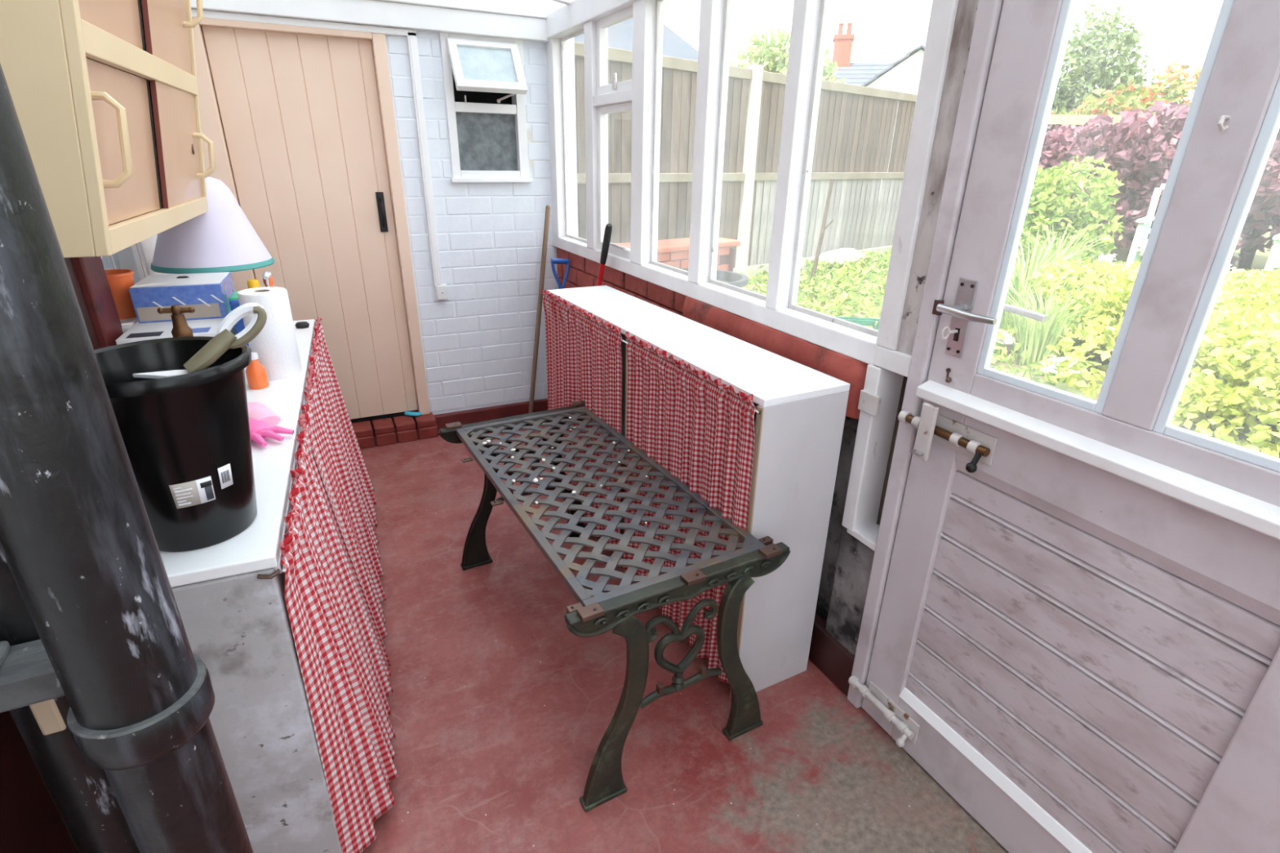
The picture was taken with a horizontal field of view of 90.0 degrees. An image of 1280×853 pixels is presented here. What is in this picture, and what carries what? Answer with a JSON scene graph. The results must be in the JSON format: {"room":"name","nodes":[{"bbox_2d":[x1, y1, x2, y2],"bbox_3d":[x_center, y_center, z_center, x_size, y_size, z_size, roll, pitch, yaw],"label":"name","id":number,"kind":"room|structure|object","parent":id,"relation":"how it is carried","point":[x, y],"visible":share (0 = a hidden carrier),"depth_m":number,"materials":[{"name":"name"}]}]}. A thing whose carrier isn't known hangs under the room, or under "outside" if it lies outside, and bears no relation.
{"room":"utility porch","nodes":[
{"label":"utility porch","id":0,"kind":"room"},
{"bbox_2d":[0,244,146,852],"bbox_3d":[-1.094,-1.361,0.089,0.370,5.200,10.000,-9,25,-22],"label":"wall","id":1,"kind":"structure","parent":0,"point":[31,822],"depth_m":1.16,"materials":[{"name":"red paint"}]},
{"bbox_2d":[0,639,65,712],"bbox_3d":[-0.829,0.326,0.710,0.335,0.110,0.070,-10,25,-24],"label":"wooden ledge","id":2,"kind":"object","parent":1,"relation":"attached to","point":[28,676],"visible":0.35,"depth_m":0.73,"materials":[{"name":"grey wood"}]},
{"bbox_2d":[0,0,215,257],"bbox_3d":[-1.223,-0.877,1.414,0.371,0.845,1.023,-9,25,-22],"label":"upper cabinet","id":3,"kind":"object","parent":1,"relation":"attached to","point":[104,93],"visible":1,"depth_m":1.21,"materials":[{"name":"beige paint"}]},
{"bbox_2d":[101,244,145,333],"bbox_3d":[-1.611,-0.726,1.869,0.150,0.870,0.570,-9,25,-22],"label":"window","id":4,"kind":"structure","parent":1,"relation":"in","point":[128,258],"depth_m":2.07,"materials":[{"name":"white glass"}]},
{"bbox_2d":[100,255,136,319],"bbox_3d":[-1.536,-0.416,1.866,0.111,0.193,0.111,13,26,27],"label":"tub","id":5,"kind":"object","parent":4,"relation":"on","point":[120,281],"visible":0.45,"depth_m":1.86,"materials":[{"name":"plastic"}]},
{"bbox_2d":[159,319,315,587],"bbox_3d":[-1.136,-0.053,1.669,0.491,0.040,1.710,-9,25,-22],"label":"countertop","id":6,"kind":"structure","parent":1,"relation":"attached to","point":[257,548],"depth_m":1.18,"materials":[{"name":"white laminate"}]},
{"bbox_2d":[93,336,257,552],"bbox_3d":[-0.751,0.033,1.044,0.258,0.302,0.258,-10,25,-24],"label":"bucket","id":7,"kind":"object","parent":6,"relation":"on","point":[186,437],"visible":0.84,"depth_m":0.99,"materials":[{"name":"black plastic"}]},
{"bbox_2d":[133,302,266,378],"bbox_3d":[-0.648,-0.126,0.943,0.184,0.096,0.043,-12,26,-29],"label":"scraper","id":8,"kind":"object","parent":7,"relation":"on","point":[224,340],"visible":0.97,"depth_m":0.95,"materials":[{"name":"white plastic"}]},
{"bbox_2d":[195,475,215,503],"bbox_3d":[-0.681,0.100,1.003,0.006,0.043,0.021,20,29,38],"label":"label","id":9,"kind":"object","parent":7,"relation":"attached to","point":[205,486],"depth_m":1.00,"materials":[{"name":"white paper"}]},
{"bbox_2d":[156,304,195,337],"bbox_3d":[-1.005,-0.121,1.423,0.070,0.282,0.128,-9,25,-22],"label":"tap","id":10,"kind":"object","parent":6,"relation":"on","point":[180,328],"visible":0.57,"depth_m":1.41,"materials":[{"name":"brown metal"}]},
{"bbox_2d":[115,317,236,344],"bbox_3d":[-1.343,-0.257,1.917,0.240,0.136,0.420,-9,25,-22],"label":"carton","id":11,"kind":"object","parent":6,"relation":"on","point":[138,331],"visible":0.3,"depth_m":1.77,"materials":[{"name":"white cardboard"}]},
{"bbox_2d":[125,331,164,338],"bbox_3d":[-1.330,-0.247,1.720,0.075,0.001,0.050,-9,25,-22],"label":"print","id":12,"kind":"object","parent":11,"relation":"on","point":[144,335],"depth_m":1.72},
{"bbox_2d":[128,271,235,323],"bbox_3d":[-1.373,-0.397,1.940,0.222,0.106,0.216,-9,25,-22],"label":"gift box","id":13,"kind":"object","parent":11,"relation":"on","point":[209,294],"visible":0.86,"depth_m":1.86,"materials":[{"name":"blue cardboard"}]},
{"bbox_2d":[191,327,211,333],"bbox_3d":[-1.230,-0.265,1.768,0.070,0.001,0.055,-9,25,-22],"label":"print","id":14,"kind":"object","parent":11,"relation":"on","point":[195,330],"depth_m":1.77},
{"bbox_2d":[150,177,275,274],"bbox_3d":[-1.452,-0.575,2.179,0.361,0.515,0.361,-9,25,-22],"label":"table lamp","id":15,"kind":"object","parent":6,"relation":"on","point":[222,238],"visible":0.65,"depth_m":2.05,"materials":[{"name":"white fabric"}]},
{"bbox_2d":[228,290,248,346],"bbox_3d":[-1.190,-0.295,1.925,0.032,0.205,0.121,-9,25,-22],"label":"pack","id":16,"kind":"object","parent":6,"relation":"on","point":[233,300],"visible":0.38,"depth_m":1.86,"materials":[{"name":"blue plastic"}]},
{"bbox_2d":[247,279,260,288],"bbox_3d":[-1.269,-0.385,2.133,0.072,0.206,0.072,-9,25,-22],"label":"bottle","id":17,"kind":"object","parent":6,"relation":"on","point":[251,283],"visible":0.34,"depth_m":2.09,"materials":[{"name":"yellow plastic"}]},
{"bbox_2d":[244,351,269,390],"bbox_3d":[-1.042,-0.152,1.735,0.050,0.095,0.049,-15,28,-33],"label":"bottle","id":18,"kind":"object","parent":6,"relation":"on","point":[255,372],"visible":0.82,"depth_m":1.72,"materials":[{"name":"plastic"}]},
{"bbox_2d":[262,271,273,287],"bbox_3d":[-1.284,-0.433,2.236,0.064,0.214,0.083,-9,25,-22],"label":"spray bottle","id":19,"kind":"object","parent":6,"relation":"on","point":[268,280],"visible":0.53,"depth_m":2.20,"materials":[{"name":"orange plastic"}]},
{"bbox_2d":[237,286,302,380],"bbox_3d":[-1.046,-0.264,1.814,0.121,0.240,0.121,-10,25,-24],"label":"roll","id":20,"kind":"object","parent":6,"relation":"on","point":[276,346],"visible":0.94,"depth_m":1.78,"materials":[{"name":"white paper"}]},
{"bbox_2d":[247,402,293,446],"bbox_3d":[-0.902,-0.007,1.461,0.258,0.041,0.143,22,31,40],"label":"gloves","id":21,"kind":"object","parent":6,"relation":"on","point":[263,420],"visible":0.59,"depth_m":1.44,"materials":[{"name":"pink rubber"}]},
{"bbox_2d":[294,321,309,328],"bbox_3d":[-1.236,-0.372,2.343,0.048,0.020,0.035,-10,25,-24],"label":"stopper","id":22,"kind":"object","parent":6,"relation":"on","point":[300,325],"visible":1,"depth_m":2.33,"materials":[{"name":"rubber"}]},
{"bbox_2d":[279,418,398,852],"bbox_3d":[-0.659,0.436,1.444,0.111,0.781,0.599,-8,24,-20],"label":"curtain","id":23,"kind":"object","parent":6,"relation":"hanging from","point":[345,672],"visible":1,"depth_m":1.32,"materials":[{"name":"red fabric"}]},
{"bbox_2d":[298,357,391,666],"bbox_3d":[-0.871,0.238,1.917,0.113,0.791,0.552,-8,25,-21],"label":"curtain","id":24,"kind":"object","parent":6,"relation":"hanging from","point":[366,566],"visible":0.91,"depth_m":1.88,"materials":[{"name":"red fabric"}]},
{"bbox_2d":[308,316,381,560],"bbox_3d":[-1.088,0.031,2.384,0.111,0.781,0.601,-9,25,-22],"label":"curtain","id":25,"kind":"object","parent":6,"relation":"hanging from","point":[328,384],"visible":0.88,"depth_m":2.35,"materials":[{"name":"red fabric"}]},
{"bbox_2d":[136,234,174,276],"bbox_3d":[-1.796,-1.149,2.258,0.014,1.500,0.740,-9,25,-22],"label":"wall","id":26,"kind":"structure","parent":0,"point":[146,248],"depth_m":2.17,"materials":[{"name":"white paint"}]},
{"bbox_2d":[171,567,343,852],"bbox_3d":[-0.728,0.588,1.177,0.264,0.776,0.108,-9,25,-22],"label":"panel","id":27,"kind":"object","parent":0,"point":[238,625],"visible":0.47,"depth_m":1.12,"materials":[{"name":"grey concrete"}]},
{"bbox_2d":[384,0,577,414],"bbox_3d":[-1.389,-1.159,2.940,2.300,2.600,0.121,-10,25,-24],"label":"wall","id":28,"kind":"structure","parent":0,"point":[477,343],"depth_m":3.29,"materials":[{"name":"white brick"}]},
{"bbox_2d":[191,16,430,427],"bbox_3d":[-1.536,-0.797,2.986,0.880,1.893,0.114,-10,25,-24],"label":"door","id":29,"kind":"structure","parent":28,"relation":"in","point":[300,121],"depth_m":2.89,"materials":[{"name":"pink paint"}]},
{"bbox_2d":[191,8,442,285],"bbox_3d":[-1.396,-1.161,2.849,0.892,1.114,0.032,-10,25,-24],"label":"cable trunking","id":30,"kind":"object","parent":28,"relation":"attached to","point":[411,34],"visible":0.87,"depth_m":2.87,"materials":[{"name":"white paint"}]},
{"bbox_2d":[190,0,549,42],"bbox_3d":[-1.206,-1.749,2.680,1.800,0.105,0.072,-10,25,-24],"label":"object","id":31,"kind":"structure","parent":28,"relation":"attached to","point":[417,15],"depth_m":2.75,"materials":[{"name":"white paint"}]},
{"bbox_2d":[351,412,439,448],"bbox_3d":[-1.478,0.051,3.284,0.840,0.100,0.138,-10,25,-24],"label":"brick step","id":32,"kind":"structure","parent":28,"relation":"attached to","point":[384,432],"depth_m":3.33,"materials":[{"name":"red brick"}]},
{"bbox_2d":[404,411,422,416],"bbox_3d":[-1.210,-0.068,3.419,0.092,0.022,0.045,-3,23,-9],"label":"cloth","id":33,"kind":"object","parent":32,"relation":"on","point":[406,413],"visible":1,"depth_m":3.41,"materials":[{"name":"blue fabric"}]},
{"bbox_2d":[435,283,448,300],"bbox_3d":[-1.008,-0.683,3.256,0.060,0.080,0.036,-10,25,-24],"label":"junction box","id":34,"kind":"object","parent":28,"relation":"attached to","point":[442,291],"visible":1,"depth_m":3.24,"materials":[{"name":"white paint"}]},
{"bbox_2d":[439,31,532,182],"bbox_3d":[-0.769,-1.552,3.127,0.490,0.840,0.481,-10,25,-24],"label":"window","id":35,"kind":"structure","parent":28,"relation":"in","point":[486,89],"depth_m":3.07,"materials":[{"name":"white paint"}]},
{"bbox_2d":[433,398,547,430],"bbox_3d":[-0.805,-0.076,3.638,0.740,0.083,0.038,-10,25,-24],"label":"baseboard","id":36,"kind":"structure","parent":28,"relation":"attached to","point":[484,414],"depth_m":3.60,"materials":[{"name":"red brick"}]},
{"bbox_2d":[420,0,573,14],"bbox_3d":[-0.275,-1.127,0.652,2.200,0.405,5.060,-10,25,-24],"label":"ceiling","id":37,"kind":"structure","parent":0,"point":[524,6],"depth_m":2.94,"materials":[{"name":"white paint"}]},
{"bbox_2d":[360,426,1008,852],"bbox_3d":[-0.427,0.922,1.475,2.360,0.060,4.950,-10,25,-24],"label":"floor","id":38,"kind":"structure","parent":0,"point":[500,717],"depth_m":1.68,"materials":[{"name":"red paint"}]},
{"bbox_2d":[0,547,139,852],"bbox_3d":[-0.778,0.333,0.850,0.120,1.500,0.120,-10,25,-24],"label":"pipe","id":39,"kind":"object","parent":38,"relation":"on","point":[82,793],"visible":0.46,"depth_m":0.85,"materials":[{"name":"black plastic"}]},
{"bbox_2d":[0,63,253,852],"bbox_3d":[-0.515,-0.002,0.548,0.119,2.360,0.119,2,23,3],"label":"pipe","id":40,"kind":"object","parent":38,"relation":"on","point":[78,545],"visible":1,"depth_m":0.57,"materials":[{"name":"black plastic"}]},
{"bbox_2d":[528,204,551,413],"bbox_3d":[-0.548,-0.585,3.460,0.179,1.169,0.025,5,23,8],"label":"handle","id":41,"kind":"object","parent":38,"relation":"on","point":[548,207],"visible":0.93,"depth_m":3.42,"materials":[{"name":"brown wood"}]},
{"bbox_2d":[550,257,569,288],"bbox_3d":[-0.406,-0.431,3.421,0.170,0.918,0.052,-10,25,-24],"label":"spade","id":42,"kind":"object","parent":38,"relation":"on","point":[553,260],"visible":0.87,"depth_m":3.27,"materials":[{"name":"blue plastic"}]},
{"bbox_2d":[596,223,612,285],"bbox_3d":[-0.220,-0.391,3.048,0.031,1.140,0.436,-9,25,-22],"label":"lopper","id":43,"kind":"object","parent":38,"relation":"on","point":[608,229],"visible":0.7,"depth_m":2.73,"materials":[{"name":"red plastic"}]},
{"bbox_2d":[438,400,791,812],"bbox_3d":[-0.160,0.396,1.926,0.577,0.566,1.108,-11,26,-27],"label":"bench","id":44,"kind":"object","parent":38,"relation":"on","point":[605,607],"visible":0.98,"depth_m":1.56,"materials":[{"name":"metal"}]},
{"bbox_2d":[482,416,647,524],"bbox_3d":[-0.197,0.118,1.877,0.404,0.007,0.738,-10,25,-24],"label":"crumbs","id":45,"kind":"object","parent":44,"relation":"on","point":[535,480],"visible":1,"depth_m":1.91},
{"bbox_2d":[546,285,849,699],"bbox_3d":[0.056,0.090,2.230,0.274,0.900,1.391,-11,26,-26],"label":"shelving unit","id":46,"kind":"object","parent":38,"relation":"on","point":[800,413],"visible":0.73,"depth_m":1.68,"materials":[{"name":"white laminate"}]},
{"bbox_2d":[541,289,572,484],"bbox_3d":[-0.334,-0.112,2.608,0.027,0.855,0.267,-11,26,-26],"label":"curtain","id":47,"kind":"object","parent":46,"relation":"hanging from","point":[557,329],"visible":0.55,"depth_m":2.53,"materials":[{"name":"red fabric"}]},
{"bbox_2d":[566,302,622,551],"bbox_3d":[-0.171,0.013,2.321,0.035,0.853,0.427,-10,25,-25],"label":"curtain","id":48,"kind":"object","parent":46,"relation":"hanging from","point":[596,357],"visible":0.54,"depth_m":2.23,"materials":[{"name":"red fabric"}]},
{"bbox_2d":[622,331,755,683],"bbox_3d":[0.101,0.214,1.857,0.038,0.853,0.637,-11,26,-26],"label":"curtain","id":49,"kind":"object","parent":46,"relation":"hanging from","point":[704,435],"visible":0.63,"depth_m":1.75,"materials":[{"name":"red fabric"}]},
{"bbox_2d":[556,247,868,622],"bbox_3d":[0.094,-0.146,2.707,0.181,0.965,2.360,-10,25,-24],"label":"wall","id":50,"kind":"structure","parent":0,"point":[583,272],"depth_m":1.86,"materials":[{"name":"brick"}]},
{"bbox_2d":[546,0,978,551],"bbox_3d":[0.115,-0.816,2.337,0.116,1.512,2.470,-10,25,-24],"label":"window","id":51,"kind":"structure","parent":50,"relation":"in","point":[887,351],"depth_m":1.79,"materials":[{"name":"white paint"}]},
{"bbox_2d":[808,613,854,696],"bbox_3d":[0.086,0.277,2.770,0.056,0.138,2.430,-10,25,-24],"label":"baseboard","id":52,"kind":"structure","parent":50,"relation":"attached to","point":[836,662],"depth_m":1.85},
{"bbox_2d":[847,0,1004,708],"bbox_3d":[0.652,-0.153,1.419,0.100,2.000,0.041,-10,25,-24],"label":"trim","id":53,"kind":"structure","parent":50,"relation":"attached to","point":[988,12],"depth_m":1.35,"materials":[{"name":"purple paint"}]},
{"bbox_2d":[825,525,875,656],"bbox_3d":[0.637,0.509,1.784,0.134,0.495,0.165,-10,25,-24],"label":"wall pier","id":54,"kind":"object","parent":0,"point":[855,559],"visible":0.24,"depth_m":1.74,"materials":[{"name":"paint"}]},
{"label":"outside","id":55,"kind":"structure","parent":0,"visible":0},
{"bbox_2d":[746,200,1279,458],"bbox_3d":[0.987,-5.727,17.479,78.000,0.580,60.000,-10,25,-24],"label":"ground","id":56,"kind":"structure","parent":55,"point":[1260,259],"depth_m":5.74,"materials":[{"name":"plant"}]},
{"bbox_2d":[573,17,697,60],"bbox_3d":[-1.109,-5.881,11.675,4.600,4.510,4.600,-16,28,-35],"label":"house","id":57,"kind":"structure","parent":56,"relation":"on","point":[620,35],"depth_m":10.57,"materials":[{"name":"stone"}]},
{"bbox_2d":[657,237,689,269],"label":"brick planter","id":58,"kind":"object","parent":56,"relation":"on","point":[674,252],"depth_m":4.96,"materials":[{"name":"brick"}]},
{"bbox_2d":[680,268,748,288],"bbox_3d":[0.456,-0.896,4.774,0.660,0.450,0.660,-10,25,-24],"label":"tub","id":59,"kind":"object","parent":56,"relation":"on","point":[737,279],"visible":0.2,"depth_m":4.84,"materials":[{"name":"white plastic"}]},
{"bbox_2d":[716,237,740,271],"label":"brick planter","id":60,"kind":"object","parent":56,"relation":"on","point":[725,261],"depth_m":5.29,"materials":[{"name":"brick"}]},
{"bbox_2d":[728,62,746,67],"bbox_3d":[1.979,-8.855,19.240,3.042,4.003,2.946,-10,25,-24],"label":"tree","id":61,"kind":"object","parent":56,"relation":"on","point":[741,65],"visible":0.02,"depth_m":18.29,"materials":[{"name":"green plant"}]},
{"bbox_2d":[573,41,916,278],"bbox_3d":[2.216,-2.921,7.600,9.650,2.140,0.125,-18,30,-38],"label":"fence","id":62,"kind":"object","parent":56,"relation":"on","point":[845,151],"visible":0.41,"depth_m":6.78,"materials":[{"name":"wood"}]},
{"bbox_2d":[729,26,845,83],"bbox_3d":[4.241,-9.091,18.815,3.730,4.846,3.574,-10,25,-24],"label":"tree","id":63,"kind":"object","parent":56,"relation":"on","point":[774,58],"visible":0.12,"depth_m":17.61,"materials":[{"name":"green plant"}]},
{"bbox_2d":[809,179,834,280],"bbox_3d":[1.944,-2.038,6.761,0.107,1.067,0.246,20,29,38],"label":"wooden stake","id":64,"kind":"object","parent":56,"relation":"on","point":[830,188],"visible":0.86,"depth_m":6.77,"materials":[{"name":"brown wood"}]},
{"bbox_2d":[818,248,864,268],"bbox_3d":[2.498,-2.088,7.954,0.789,0.252,0.303,-10,25,-24],"label":"rubble","id":65,"kind":"object","parent":56,"relation":"on","point":[839,255],"visible":0.71,"depth_m":7.83,"materials":[{"name":"stone"}]},
{"bbox_2d":[832,315,879,330],"bbox_3d":[1.419,-0.677,4.656,0.720,0.172,0.368,4,23,8],"label":"trough","id":66,"kind":"object","parent":56,"relation":"on","point":[860,321],"visible":0.02,"depth_m":4.74,"materials":[{"name":"plastic"}]},
{"bbox_2d":[828,22,893,85],"bbox_3d":[13.033,-17.011,34.232,12.600,7.930,7.800,6,23,12],"label":"house","id":67,"kind":"structure","parent":56,"relation":"on","point":[858,73],"depth_m":33.13,"materials":[{"name":"brick"}]},
{"bbox_2d":[837,22,844,34],"bbox_3d":[10.442,-20.670,33.338,0.280,0.580,0.280,6,23,12],"label":"chimney pot","id":68,"kind":"object","parent":67,"relation":"on","point":[840,24],"depth_m":33.25,"materials":[{"name":"orange ceramic"}]},
{"bbox_2d":[846,22,853,34],"bbox_3d":[10.869,-20.623,33.244,0.280,0.580,0.280,6,23,12],"label":"chimney pot","id":69,"kind":"object","parent":67,"relation":"on","point":[849,24],"depth_m":33.15,"materials":[{"name":"orange ceramic"}]},
{"bbox_2d":[834,44,924,200],"bbox_3d":[9.600,-10.533,22.967,5.000,4.650,6.400,9,24,19],"label":"gabled house","id":70,"kind":"structure","parent":56,"relation":"on","point":[903,75],"depth_m":19.93,"materials":[{"name":"stone"}]},
{"bbox_2d":[738,248,1122,386],"bbox_3d":[2.953,-1.469,6.598,6.909,0.245,5.000,-10,25,-24],"label":"bush","id":71,"kind":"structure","parent":56,"relation":"on","point":[868,267],"depth_m":6.03,"materials":[{"name":"green plant"}]},
{"bbox_2d":[995,331,1017,351],"bbox_3d":[2.607,-0.626,4.643,0.242,0.132,0.245,8,24,16],"label":"edging stone","id":72,"kind":"object","parent":56,"relation":"on","point":[1006,342],"visible":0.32,"depth_m":4.56,"materials":[{"name":"white stone"}]},
{"bbox_2d":[1050,104,1061,114],"bbox_3d":[9.129,-7.046,15.578,2.594,3.762,2.759,-10,25,-24],"label":"conifer","id":73,"kind":"object","parent":56,"relation":"on","point":[1053,105],"visible":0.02,"depth_m":15.27,"materials":[{"name":"green plant"}]},
{"bbox_2d":[1039,356,1081,376],"bbox_3d":[2.688,-0.384,4.080,0.238,0.127,0.232,22,30,40],"label":"edging stone","id":74,"kind":"object","parent":56,"relation":"on","point":[1044,370],"visible":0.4,"depth_m":4.04,"materials":[{"name":"white stone"}]},
{"bbox_2d":[999,227,1123,340],"bbox_3d":[2.916,-1.065,4.841,1.266,0.793,1.218,-14,27,-32],"label":"grass tuft","id":75,"kind":"object","parent":56,"relation":"on","point":[1016,277],"visible":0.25,"depth_m":4.75,"materials":[{"name":"green plant"}]},
{"bbox_2d":[1002,276,1128,369],"bbox_3d":[2.681,-0.673,4.202,0.897,0.559,0.903,-10,25,-24],"label":"grass tuft","id":76,"kind":"object","parent":56,"relation":"on","point":[1037,335],"visible":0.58,"depth_m":4.14,"materials":[{"name":"green plant"}]},
{"bbox_2d":[1014,155,1124,290],"bbox_3d":[4.357,-2.180,6.879,1.102,1.367,1.621,4,23,6],"label":"round bush","id":77,"kind":"object","parent":56,"relation":"on","point":[1056,201],"visible":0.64,"depth_m":6.31,"materials":[{"name":"green plant"}]},
{"bbox_2d":[1018,222,1132,296],"bbox_3d":[3.966,-1.624,6.267,1.326,0.748,1.177,-10,25,-24],"label":"grass tuft","id":78,"kind":"object","parent":56,"relation":"on","point":[1059,243],"visible":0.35,"depth_m":6.12,"materials":[{"name":"plant"}]},
{"bbox_2d":[1034,112,1133,234],"bbox_3d":[6.042,-3.430,9.220,1.443,1.954,1.143,11,25,22],"label":"shrub","id":79,"kind":"object","parent":56,"relation":"on","point":[1067,142],"visible":0.25,"depth_m":8.75,"materials":[{"name":"purple plant"}]},
{"bbox_2d":[1097,252,1117,285],"bbox_3d":[3.696,-1.087,5.163,0.116,0.609,0.135,9,24,19],"label":"flower","id":80,"kind":"object","parent":56,"relation":"on","point":[1108,256],"visible":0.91,"depth_m":5.06,"materials":[{"name":"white plant"}]},
{"bbox_2d":[1051,3,1166,115],"bbox_3d":[10.791,-7.418,15.399,3.096,4.642,3.485,-10,25,-24],"label":"tree","id":81,"kind":"object","parent":56,"relation":"on","point":[1105,77],"visible":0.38,"depth_m":14.45,"materials":[{"name":"green plant"}]},
{"bbox_2d":[1046,114,1175,248],"bbox_3d":[7.715,-4.192,10.922,2.840,1.980,2.340,4,23,6],"label":"garden shed","id":82,"kind":"object","parent":56,"relation":"on","point":[1054,119],"visible":0.13,"depth_m":9.63,"materials":[{"name":"beige wood"}]},
{"bbox_2d":[1050,81,1190,115],"bbox_3d":[8.708,-5.020,12.135,3.041,2.694,2.928,-10,25,-24],"label":"tree","id":83,"kind":"object","parent":56,"relation":"on","point":[1117,102],"visible":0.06,"depth_m":11.81,"materials":[{"name":"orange plant"}]},
{"bbox_2d":[1135,241,1146,257],"bbox_3d":[4.407,-1.317,5.694,0.141,0.642,0.118,12,25,24],"label":"flower","id":84,"kind":"object","parent":56,"relation":"on","point":[1142,246],"visible":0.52,"depth_m":5.60,"materials":[{"name":"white plant"}]},
{"bbox_2d":[1126,183,1165,264],"bbox_3d":[6.104,-2.237,7.253,0.720,1.188,0.832,21,30,39],"label":"garden chair","id":85,"kind":"object","parent":56,"relation":"on","point":[1143,229],"visible":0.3,"depth_m":7.34,"materials":[{"name":"white paint"}]},
{"bbox_2d":[1028,257,1279,368],"bbox_3d":[3.448,-0.709,4.206,1.601,0.707,1.308,-1,23,-4],"label":"flowering shrub","id":86,"kind":"object","parent":56,"relation":"on","point":[1108,293],"visible":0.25,"depth_m":4.08,"materials":[{"name":"yellow plant"}]},
{"bbox_2d":[1043,299,1279,457],"bbox_3d":[2.880,-0.221,3.023,1.544,0.709,1.519,1,23,1],"label":"flowering shrub","id":87,"kind":"object","parent":56,"relation":"on","point":[1251,357],"visible":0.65,"depth_m":2.88,"materials":[{"name":"yellow plant"}]},
{"bbox_2d":[1130,61,1201,112],"bbox_3d":[9.801,-4.818,11.261,3.288,3.038,2.975,-10,25,-24],"label":"tree","id":88,"kind":"object","parent":56,"relation":"on","point":[1180,89],"visible":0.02,"depth_m":11.26,"materials":[{"name":"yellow plant"}]},
{"bbox_2d":[1095,100,1257,260],"bbox_3d":[7.189,-3.305,8.776,1.902,2.064,2.354,14,26,27],"label":"shrub","id":89,"kind":"object","parent":56,"relation":"on","point":[1152,153],"visible":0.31,"depth_m":8.34,"materials":[{"name":"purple plant"}]},
{"bbox_2d":[1084,259,1279,301],"bbox_3d":[4.485,-1.019,5.155,1.395,0.572,1.534,-10,25,-24],"label":"flowering shrub","id":90,"kind":"object","parent":56,"relation":"on","point":[1135,264],"visible":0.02,"depth_m":5.09,"materials":[{"name":"yellow plant"}]},
{"bbox_2d":[1227,263,1236,272],"bbox_3d":[4.326,-0.924,4.821,0.105,0.595,0.124,-10,25,-24],"label":"flower","id":91,"kind":"object","parent":56,"relation":"on","point":[1229,265],"visible":0.12,"depth_m":4.71,"materials":[{"name":"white plant"}]},
{"bbox_2d":[1213,276,1279,311],"bbox_3d":[4.393,-0.458,3.603,1.671,0.747,1.998,-16,28,-35],"label":"flowering shrub","id":92,"kind":"object","parent":56,"relation":"on","point":[1276,295],"visible":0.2,"depth_m":3.78,"materials":[{"name":"yellow plant"}]},
{"bbox_2d":[1230,128,1279,270],"bbox_3d":[7.871,-3.181,7.977,2.027,2.508,1.828,-10,25,-24],"label":"shrub","id":93,"kind":"object","parent":56,"relation":"on","point":[1259,219],"visible":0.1,"depth_m":8.04,"materials":[{"name":"purple plant"}]},
{"bbox_2d":[1254,138,1279,215],"bbox_3d":[8.197,-2.566,6.839,2.228,2.274,2.229,-10,25,-24],"label":"shrub","id":94,"kind":"object","parent":56,"relation":"on","point":[1262,191],"visible":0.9,"depth_m":7.26,"materials":[{"name":"purple plant"}]},
{"bbox_2d":[1263,233,1279,275],"bbox_3d":[6.188,-1.599,5.745,0.832,1.188,0.720,-18,29,-38],"label":"garden chair","id":95,"kind":"object","parent":56,"relation":"on","point":[1273,263],"visible":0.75,"depth_m":5.76,"materials":[{"name":"white paint"}]},
{"bbox_3d":[1.371,0.394,0.089,0.100,2.050,1.456,-10,25,-24],"label":"wall","id":96,"kind":"structure","parent":0,"visible":0},
{"bbox_2d":[848,0,1279,852],"bbox_3d":[0.818,-0.002,1.070,0.154,1.982,0.848,-10,25,-24],"label":"door","id":97,"kind":"structure","parent":96,"relation":"in","point":[1077,637],"depth_m":1.14,"materials":[{"name":"purple paint"}]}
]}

